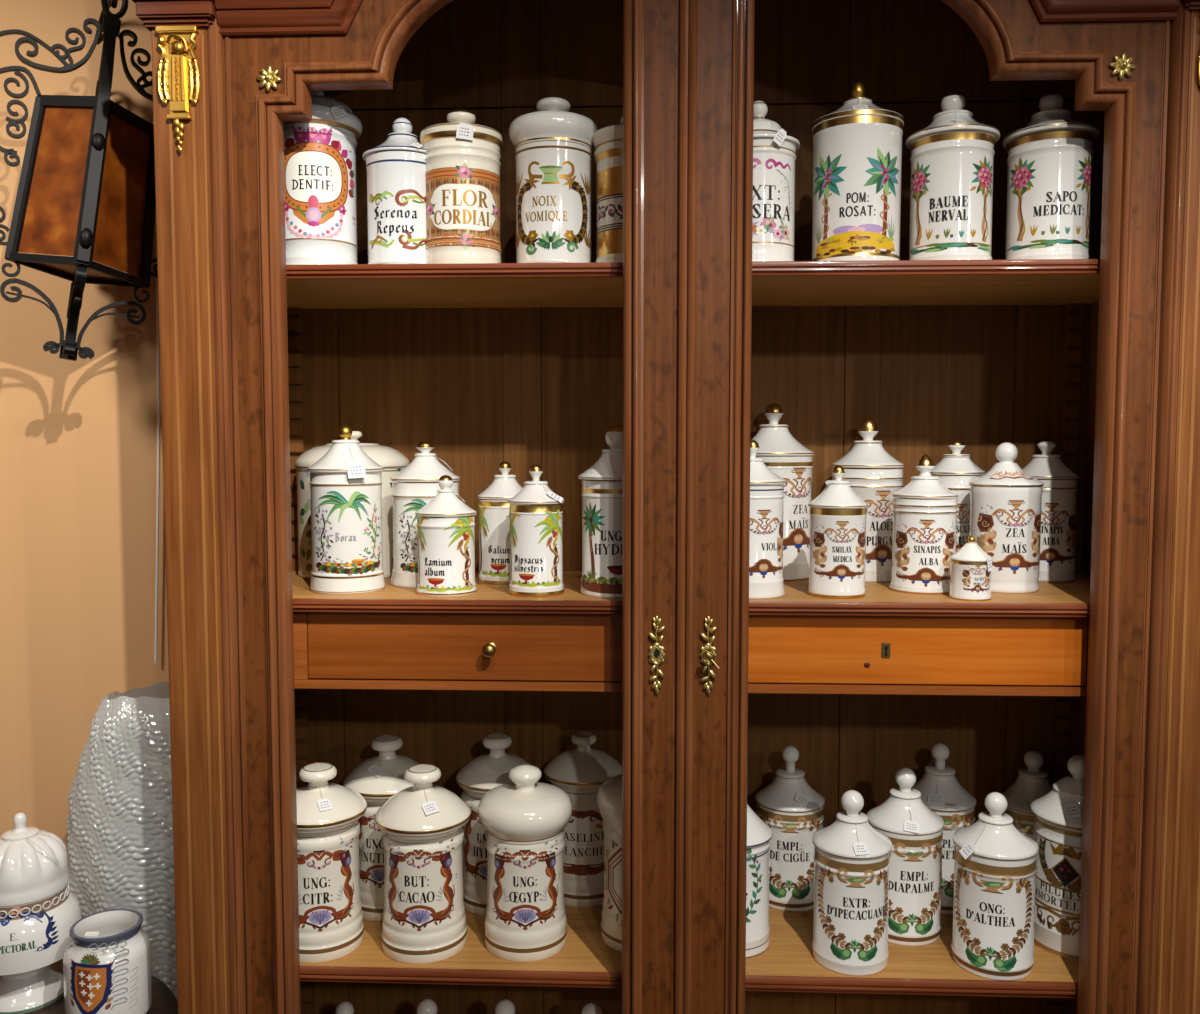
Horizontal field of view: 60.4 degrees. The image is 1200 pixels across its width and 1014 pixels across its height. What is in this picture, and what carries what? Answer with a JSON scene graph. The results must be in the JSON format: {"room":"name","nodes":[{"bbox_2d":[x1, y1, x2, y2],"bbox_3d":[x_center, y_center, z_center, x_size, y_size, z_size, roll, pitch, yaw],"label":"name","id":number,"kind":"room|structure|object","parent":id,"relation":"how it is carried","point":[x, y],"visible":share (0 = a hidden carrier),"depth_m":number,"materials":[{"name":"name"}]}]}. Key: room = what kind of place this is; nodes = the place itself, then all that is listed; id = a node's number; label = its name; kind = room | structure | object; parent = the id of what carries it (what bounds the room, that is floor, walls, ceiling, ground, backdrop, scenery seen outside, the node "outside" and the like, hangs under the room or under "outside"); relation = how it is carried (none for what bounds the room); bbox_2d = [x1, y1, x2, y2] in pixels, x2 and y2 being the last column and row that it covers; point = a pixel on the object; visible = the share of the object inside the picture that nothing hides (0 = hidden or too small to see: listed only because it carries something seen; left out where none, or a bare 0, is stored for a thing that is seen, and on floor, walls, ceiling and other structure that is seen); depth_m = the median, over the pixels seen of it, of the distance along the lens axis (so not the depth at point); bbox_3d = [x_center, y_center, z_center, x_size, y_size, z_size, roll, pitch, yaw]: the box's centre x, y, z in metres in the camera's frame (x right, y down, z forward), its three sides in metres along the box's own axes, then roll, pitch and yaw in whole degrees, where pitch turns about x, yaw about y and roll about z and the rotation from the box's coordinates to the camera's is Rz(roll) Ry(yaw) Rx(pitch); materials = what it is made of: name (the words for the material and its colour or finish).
{"room":"apothecary shop","nodes":[
{"label":"apothecary shop","id":0,"kind":"room"},
{"bbox_2d":[0,0,168,958],"bbox_3d":[0.140,-0.073,1.915,5.200,2.900,0.100,0,4,2],"label":"wall","id":1,"kind":"structure","parent":0,"point":[78,439],"depth_m":1.91,"materials":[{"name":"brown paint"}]},
{"bbox_2d":[0,0,157,360],"bbox_3d":[-0.834,-0.562,1.726,0.265,0.633,0.265,1,4,16],"label":"wall lantern","id":2,"kind":"object","parent":1,"relation":"attached to","point":[85,205],"visible":0.87,"depth_m":1.67,"materials":[{"name":"black metal"}]},
{"bbox_2d":[153,116,159,662],"bbox_3d":[-0.811,-0.289,1.876,0.033,1.161,0.005,0,4,2],"label":"cable","id":3,"kind":"object","parent":1,"relation":"attached to","point":[157,300],"visible":0.66,"depth_m":1.89,"materials":[{"name":"white plastic"}]},
{"bbox_3d":[0.063,1.518,0.155,5.200,0.050,3.620,0,4,2],"label":"floor","id":4,"kind":"structure","parent":0,"visible":0},
{"bbox_2d":[23,959,177,1013],"bbox_3d":[-0.910,1.095,1.513,0.562,0.607,0.562,0,4,2],"label":"side table","id":5,"kind":"object","parent":4,"relation":"on","point":[164,1001],"visible":0.27,"depth_m":1.63,"materials":[{"name":"brown wood"}]},
{"bbox_2d":[0,812,81,1013],"bbox_3d":[-0.920,0.634,1.643,0.165,0.298,0.165,0,4,2],"label":"jar","id":6,"kind":"object","parent":5,"relation":"on","point":[38,908],"visible":0.98,"depth_m":1.60,"materials":[{"name":"white ceramic"}]},
{"bbox_2d":[63,909,151,1013],"bbox_3d":[-0.761,0.714,1.594,0.123,0.144,0.123,0,4,2],"label":"pot","id":7,"kind":"object","parent":5,"relation":"on","point":[111,972],"visible":0.99,"depth_m":1.55,"materials":[{"name":"white ceramic"}]},
{"bbox_2d":[84,931,99,937],"bbox_3d":[-0.762,0.642,1.546,0.020,0.009,0.010,-1,4,-9],"label":"paper scrap","id":8,"kind":"object","parent":7,"relation":"on","point":[89,934],"visible":1,"depth_m":1.54,"materials":[{"name":"white paper"}]},
{"bbox_2d":[66,682,177,1001],"bbox_3d":[-0.794,0.843,1.859,0.328,1.077,0.150,0,4,2],"label":"vase","id":9,"kind":"object","parent":4,"relation":"on","point":[120,852],"visible":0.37,"depth_m":1.79,"materials":[{"name":"ceramic"}]},
{"bbox_2d":[132,0,1199,1013],"bbox_3d":[0.129,0.130,1.639,1.530,2.530,0.437,0,4,2],"label":"display cabinet","id":10,"kind":"object","parent":4,"relation":"on","point":[698,687],"visible":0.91,"depth_m":1.49,"materials":[{"name":"brown wood"}]},
{"bbox_2d":[283,90,362,264],"bbox_3d":[-0.429,-0.493,1.556,0.140,0.278,0.140,0,4,2],"label":"apothecary jar","id":11,"kind":"object","parent":10,"relation":"on","point":[320,153],"visible":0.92,"depth_m":1.50,"materials":[{"name":"white ceramic"}]},
{"bbox_2d":[296,762,366,962],"bbox_3d":[-0.442,0.548,1.623,0.150,0.283,0.150,0,4,5],"label":"apothecary jar","id":12,"kind":"object","parent":10,"relation":"on","point":[331,926],"visible":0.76,"depth_m":1.57,"materials":[{"name":"beige ceramic"}]},
{"bbox_2d":[335,1001,353,1013],"bbox_3d":[-0.415,0.932,1.682,0.106,0.254,0.106,0,4,2],"label":"apothecary jar","id":13,"kind":"object","parent":10,"relation":"on","point":[345,1007],"visible":1,"depth_m":1.67,"materials":[{"name":"white ceramic"}]},
{"bbox_2d":[307,426,384,593],"bbox_3d":[-0.397,0.001,1.609,0.117,0.256,0.122,0,4,2],"label":"apothecary jar","id":14,"kind":"object","parent":10,"relation":"on","point":[346,483],"visible":1,"depth_m":1.57,"materials":[{"name":"white ceramic"}]},
{"bbox_2d":[295,431,409,578],"bbox_3d":[-0.432,-0.006,1.804,0.196,0.253,0.196,0,4,2],"label":"apothecary jar","id":15,"kind":"object","parent":10,"relation":"on","point":[393,461],"visible":0.32,"depth_m":1.74,"materials":[{"name":"beige ceramic"}]},
{"bbox_2d":[343,734,418,920],"bbox_3d":[-0.362,0.537,1.760,0.149,0.289,0.149,0,4,2],"label":"apothecary jar","id":16,"kind":"object","parent":10,"relation":"on","point":[379,777],"visible":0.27,"depth_m":1.71,"materials":[{"name":"beige ceramic"}]},
{"bbox_2d":[362,118,426,263],"bbox_3d":[-0.296,-0.468,1.549,0.118,0.229,0.118,0,4,2],"label":"apothecary jar","id":17,"kind":"object","parent":10,"relation":"on","point":[395,168],"visible":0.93,"depth_m":1.50,"materials":[{"name":"white ceramic"}]},
{"bbox_2d":[374,764,470,963],"bbox_3d":[-0.278,0.549,1.621,0.149,0.282,0.149,0,4,2],"label":"apothecary jar","id":18,"kind":"object","parent":10,"relation":"on","point":[424,917],"visible":1,"depth_m":1.57,"materials":[{"name":"beige ceramic"}]},
{"bbox_2d":[390,441,459,587],"bbox_3d":[-0.283,0.009,1.678,0.117,0.232,0.117,0,4,2],"label":"apothecary jar","id":19,"kind":"object","parent":10,"relation":"on","point":[416,485],"visible":0.45,"depth_m":1.64,"materials":[{"name":"white ceramic"}]},
{"bbox_2d":[417,999,437,1013],"bbox_3d":[-0.280,0.928,1.676,0.106,0.261,0.106,0,4,2],"label":"apothecary jar","id":20,"kind":"object","parent":10,"relation":"on","point":[426,1006],"visible":1,"depth_m":1.66,"materials":[{"name":"white ceramic"}]},
{"bbox_2d":[415,475,476,596],"bbox_3d":[-0.236,0.041,1.578,0.094,0.180,0.094,0,4,2],"label":"apothecary jar","id":21,"kind":"object","parent":10,"relation":"on","point":[445,524],"visible":1,"depth_m":1.54,"materials":[{"name":"white ceramic"}]},
{"bbox_2d":[420,109,502,263],"bbox_3d":[-0.207,-0.470,1.538,0.122,0.235,0.127,0,4,2],"label":"apothecary jar","id":22,"kind":"object","parent":10,"relation":"on","point":[463,164],"visible":1,"depth_m":1.49,"materials":[{"name":"beige ceramic"}]},
{"bbox_2d":[456,733,537,915],"bbox_3d":[-0.176,0.536,1.776,0.143,0.288,0.143,0,4,2],"label":"apothecary jar","id":23,"kind":"object","parent":10,"relation":"on","point":[488,771],"visible":0.45,"depth_m":1.73,"materials":[{"name":"beige ceramic"}]},
{"bbox_2d":[478,461,522,586],"bbox_3d":[-0.154,0.025,1.680,0.090,0.199,0.090,0,4,2],"label":"apothecary jar","id":24,"kind":"object","parent":10,"relation":"on","point":[494,519],"visible":0.57,"depth_m":1.64,"materials":[{"name":"white ceramic"}]},
{"bbox_2d":[495,999,514,1013],"bbox_3d":[-0.153,0.928,1.671,0.106,0.263,0.106,0,4,2],"label":"apothecary jar","id":25,"kind":"object","parent":10,"relation":"on","point":[505,1006],"visible":1,"depth_m":1.65,"materials":[{"name":"white ceramic"}]},
{"bbox_2d":[478,764,571,961],"bbox_3d":[-0.118,0.548,1.626,0.148,0.285,0.148,0,4,2],"label":"apothecary jar","id":26,"kind":"object","parent":10,"relation":"on","point":[524,820],"visible":1,"depth_m":1.57,"materials":[{"name":"beige ceramic"}]},
{"bbox_2d":[507,464,564,596],"bbox_3d":[-0.097,0.034,1.569,0.087,0.197,0.087,0,4,2],"label":"apothecary jar","id":27,"kind":"object","parent":10,"relation":"on","point":[535,512],"visible":1,"depth_m":1.54,"materials":[{"name":"white ceramic"}]},
{"bbox_2d":[509,97,597,262],"bbox_3d":[-0.070,-0.480,1.545,0.134,0.252,0.134,0,4,2],"label":"apothecary jar","id":28,"kind":"object","parent":10,"relation":"on","point":[553,145],"visible":0.96,"depth_m":1.50,"materials":[{"name":"white ceramic"}]},
{"bbox_2d":[544,731,621,906],"bbox_3d":[-0.028,0.537,1.809,0.141,0.282,0.141,0,4,2],"label":"apothecary jar","id":29,"kind":"object","parent":10,"relation":"on","point":[580,771],"visible":0.7,"depth_m":1.76,"materials":[{"name":"beige ceramic"}]},
{"bbox_2d":[581,1003,601,1013],"bbox_3d":[-0.014,0.929,1.665,0.106,0.260,0.106,0,4,2],"label":"apothecary jar","id":30,"kind":"object","parent":10,"relation":"on","point":[589,1008],"visible":1,"depth_m":1.65,"materials":[{"name":"white ceramic"}]},
{"bbox_2d":[578,426,622,597],"bbox_3d":[0.026,0.004,1.572,0.120,0.256,0.120,0,4,0],"label":"apothecary jar","id":31,"kind":"object","parent":10,"relation":"on","point":[601,495],"visible":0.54,"depth_m":1.53,"materials":[{"name":"white ceramic"}]},
{"bbox_2d":[592,115,622,262],"bbox_3d":[0.051,-0.468,1.537,0.127,0.230,0.127,0,4,2],"label":"apothecary jar","id":32,"kind":"object","parent":10,"relation":"on","point":[607,141],"visible":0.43,"depth_m":1.50,"materials":[{"name":"white ceramic"}]},
{"bbox_2d":[597,774,621,951],"bbox_3d":[0.069,0.544,1.647,0.149,0.290,0.149,0,4,2],"label":"apothecary jar","id":33,"kind":"object","parent":10,"relation":"on","point":[609,795],"visible":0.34,"depth_m":1.61,"materials":[{"name":"beige ceramic"}]},
{"bbox_2d":[300,905,1078,981],"bbox_3d":[0.130,0.697,1.703,1.409,0.022,0.334,0,4,2],"label":"shelf","id":34,"kind":"object","parent":10,"relation":"attached to","point":[585,957],"depth_m":1.56,"materials":[{"name":"brown wood"}]},
{"bbox_2d":[292,571,1089,602],"bbox_3d":[0.130,0.136,1.667,1.409,0.020,0.334,0,4,2],"label":"shelf","id":35,"kind":"object","parent":10,"relation":"attached to","point":[1078,591],"depth_m":1.54,"materials":[{"name":"brown wood"}]},
{"bbox_2d":[286,274,1099,308],"bbox_3d":[0.130,-0.349,1.636,1.409,0.020,0.334,0,4,2],"label":"shelf","id":36,"kind":"object","parent":10,"relation":"attached to","point":[304,291],"depth_m":1.62,"materials":[{"name":"brown wood"}]},
{"bbox_2d":[746,804,771,957],"bbox_3d":[0.207,0.557,1.633,0.129,0.266,0.129,0,4,2],"label":"apothecary jar","id":37,"kind":"object","parent":10,"relation":"on","point":[759,834],"visible":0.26,"depth_m":1.59,"materials":[{"name":"white ceramic"}]},
{"bbox_2d":[749,440,785,598],"bbox_3d":[0.230,0.015,1.560,0.102,0.234,0.102,-1,4,-12],"label":"apothecary jar","id":38,"kind":"object","parent":10,"relation":"on","point":[766,580],"visible":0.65,"depth_m":1.52,"materials":[{"name":"white ceramic"}]},
{"bbox_2d":[752,101,799,260],"bbox_3d":[0.234,-0.476,1.528,0.122,0.247,0.124,0,4,2],"label":"apothecary jar","id":39,"kind":"object","parent":10,"relation":"on","point":[774,152],"visible":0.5,"depth_m":1.48,"materials":[{"name":"white ceramic"}]},
{"bbox_2d":[751,403,814,580],"bbox_3d":[0.297,-0.029,1.766,0.138,0.297,0.138,1,4,22],"label":"apothecary jar","id":40,"kind":"object","parent":10,"relation":"on","point":[781,452],"visible":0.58,"depth_m":1.71,"materials":[{"name":"white ceramic"}]},
{"bbox_2d":[755,746,824,911],"bbox_3d":[0.329,0.546,1.785,0.118,0.268,0.118,0,4,2],"label":"apothecary jar","id":41,"kind":"object","parent":10,"relation":"on","point":[793,810],"visible":0.77,"depth_m":1.74,"materials":[{"name":"white ceramic"}]},
{"bbox_2d":[808,465,867,598],"bbox_3d":[0.358,0.035,1.553,0.088,0.196,0.088,0,4,2],"label":"apothecary jar","id":42,"kind":"object","parent":10,"relation":"on","point":[837,532],"visible":1,"depth_m":1.52,"materials":[{"name":"white ceramic"}]},
{"bbox_2d":[812,790,891,975],"bbox_3d":[0.385,0.562,1.576,0.119,0.261,0.120,0,4,2],"label":"apothecary jar","id":43,"kind":"object","parent":10,"relation":"on","point":[852,863],"visible":1,"depth_m":1.53,"materials":[{"name":"white ceramic"}]},
{"bbox_2d":[812,82,903,260],"bbox_3d":[0.382,-0.491,1.532,0.133,0.277,0.133,2,4,28],"label":"apothecary jar","id":44,"kind":"object","parent":10,"relation":"on","point":[857,146],"visible":0.98,"depth_m":1.48,"materials":[{"name":"white ceramic"}]},
{"bbox_2d":[831,418,903,581],"bbox_3d":[0.453,-0.015,1.746,0.120,0.271,0.120,-3,5,-40],"label":"apothecary jar","id":45,"kind":"object","parent":10,"relation":"on","point":[873,474],"visible":0.42,"depth_m":1.70,"materials":[{"name":"white ceramic"}]},
{"bbox_2d":[867,768,943,945],"bbox_3d":[0.493,0.554,1.667,0.120,0.266,0.124,0,4,2],"label":"apothecary jar","id":46,"kind":"object","parent":10,"relation":"on","point":[915,832],"visible":0.77,"depth_m":1.62,"materials":[{"name":"white ceramic"}]},
{"bbox_2d":[889,454,957,594],"bbox_3d":[0.505,0.024,1.604,0.102,0.212,0.102,0,4,2],"label":"apothecary jar","id":47,"kind":"object","parent":10,"relation":"on","point":[924,510],"visible":0.91,"depth_m":1.57,"materials":[{"name":"white ceramic"}]},
{"bbox_2d":[911,743,976,913],"bbox_3d":[0.585,0.543,1.776,0.120,0.275,0.120,0,4,2],"label":"apothecary jar","id":48,"kind":"object","parent":10,"relation":"on","point":[942,793],"visible":0.39,"depth_m":1.73,"materials":[{"name":"white ceramic"}]},
{"bbox_2d":[905,92,999,259],"bbox_3d":[0.519,-0.481,1.522,0.132,0.258,0.132,0,4,0],"label":"apothecary jar","id":49,"kind":"object","parent":10,"relation":"on","point":[952,158],"visible":0.98,"depth_m":1.48,"materials":[{"name":"white ceramic"}]},
{"bbox_2d":[930,440,985,551],"bbox_3d":[0.593,0.006,1.721,0.093,0.233,0.093,0,4,2],"label":"apothecary jar","id":50,"kind":"object","parent":10,"relation":"on","point":[955,471],"visible":0.25,"depth_m":1.68,"materials":[{"name":"white ceramic"}]},
{"bbox_2d":[949,536,992,600],"bbox_3d":[0.548,0.089,1.522,0.060,0.092,0.060,0,4,2],"label":"apothecary jar","id":51,"kind":"object","parent":10,"relation":"on","point":[971,568],"visible":1,"depth_m":1.50,"materials":[{"name":"white ceramic"}]},
{"bbox_2d":[951,792,1037,980],"bbox_3d":[0.598,0.563,1.564,0.122,0.263,0.121,0,4,2],"label":"apothecary jar","id":52,"kind":"object","parent":10,"relation":"on","point":[995,867],"visible":1,"depth_m":1.52,"materials":[{"name":"white ceramic"}]},
{"bbox_2d":[969,442,1043,592],"bbox_3d":[0.635,0.014,1.616,0.110,0.230,0.110,0,4,2],"label":"apothecary jar","id":53,"kind":"object","parent":10,"relation":"on","point":[1006,502],"visible":0.97,"depth_m":1.57,"materials":[{"name":"white ceramic"}]},
{"bbox_2d":[1001,750,1052,839],"bbox_3d":[0.751,0.550,1.791,0.113,0.258,0.113,0,4,2],"label":"apothecary jar","id":54,"kind":"object","parent":10,"relation":"on","point":[1032,782],"visible":0.27,"depth_m":1.76,"materials":[{"name":"white ceramic"}]},
{"bbox_2d":[1022,441,1079,582],"bbox_3d":[0.748,0.006,1.730,0.103,0.232,0.103,0,4,2],"label":"apothecary jar","id":55,"kind":"object","parent":10,"relation":"on","point":[1059,495],"visible":0.65,"depth_m":1.69,"materials":[{"name":"white ceramic"}]},
{"bbox_2d":[1003,91,1099,259],"bbox_3d":[0.661,-0.480,1.516,0.131,0.256,0.131,0,4,-6],"label":"apothecary jar","id":56,"kind":"object","parent":10,"relation":"on","point":[1050,158],"visible":0.98,"depth_m":1.47,"materials":[{"name":"white ceramic"}]},
{"bbox_2d":[1030,755,1084,960],"bbox_3d":[0.753,0.540,1.625,0.140,0.301,0.140,0,4,2],"label":"apothecary jar","id":57,"kind":"object","parent":10,"relation":"on","point":[1058,814],"visible":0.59,"depth_m":1.59,"materials":[{"name":"white ceramic"}]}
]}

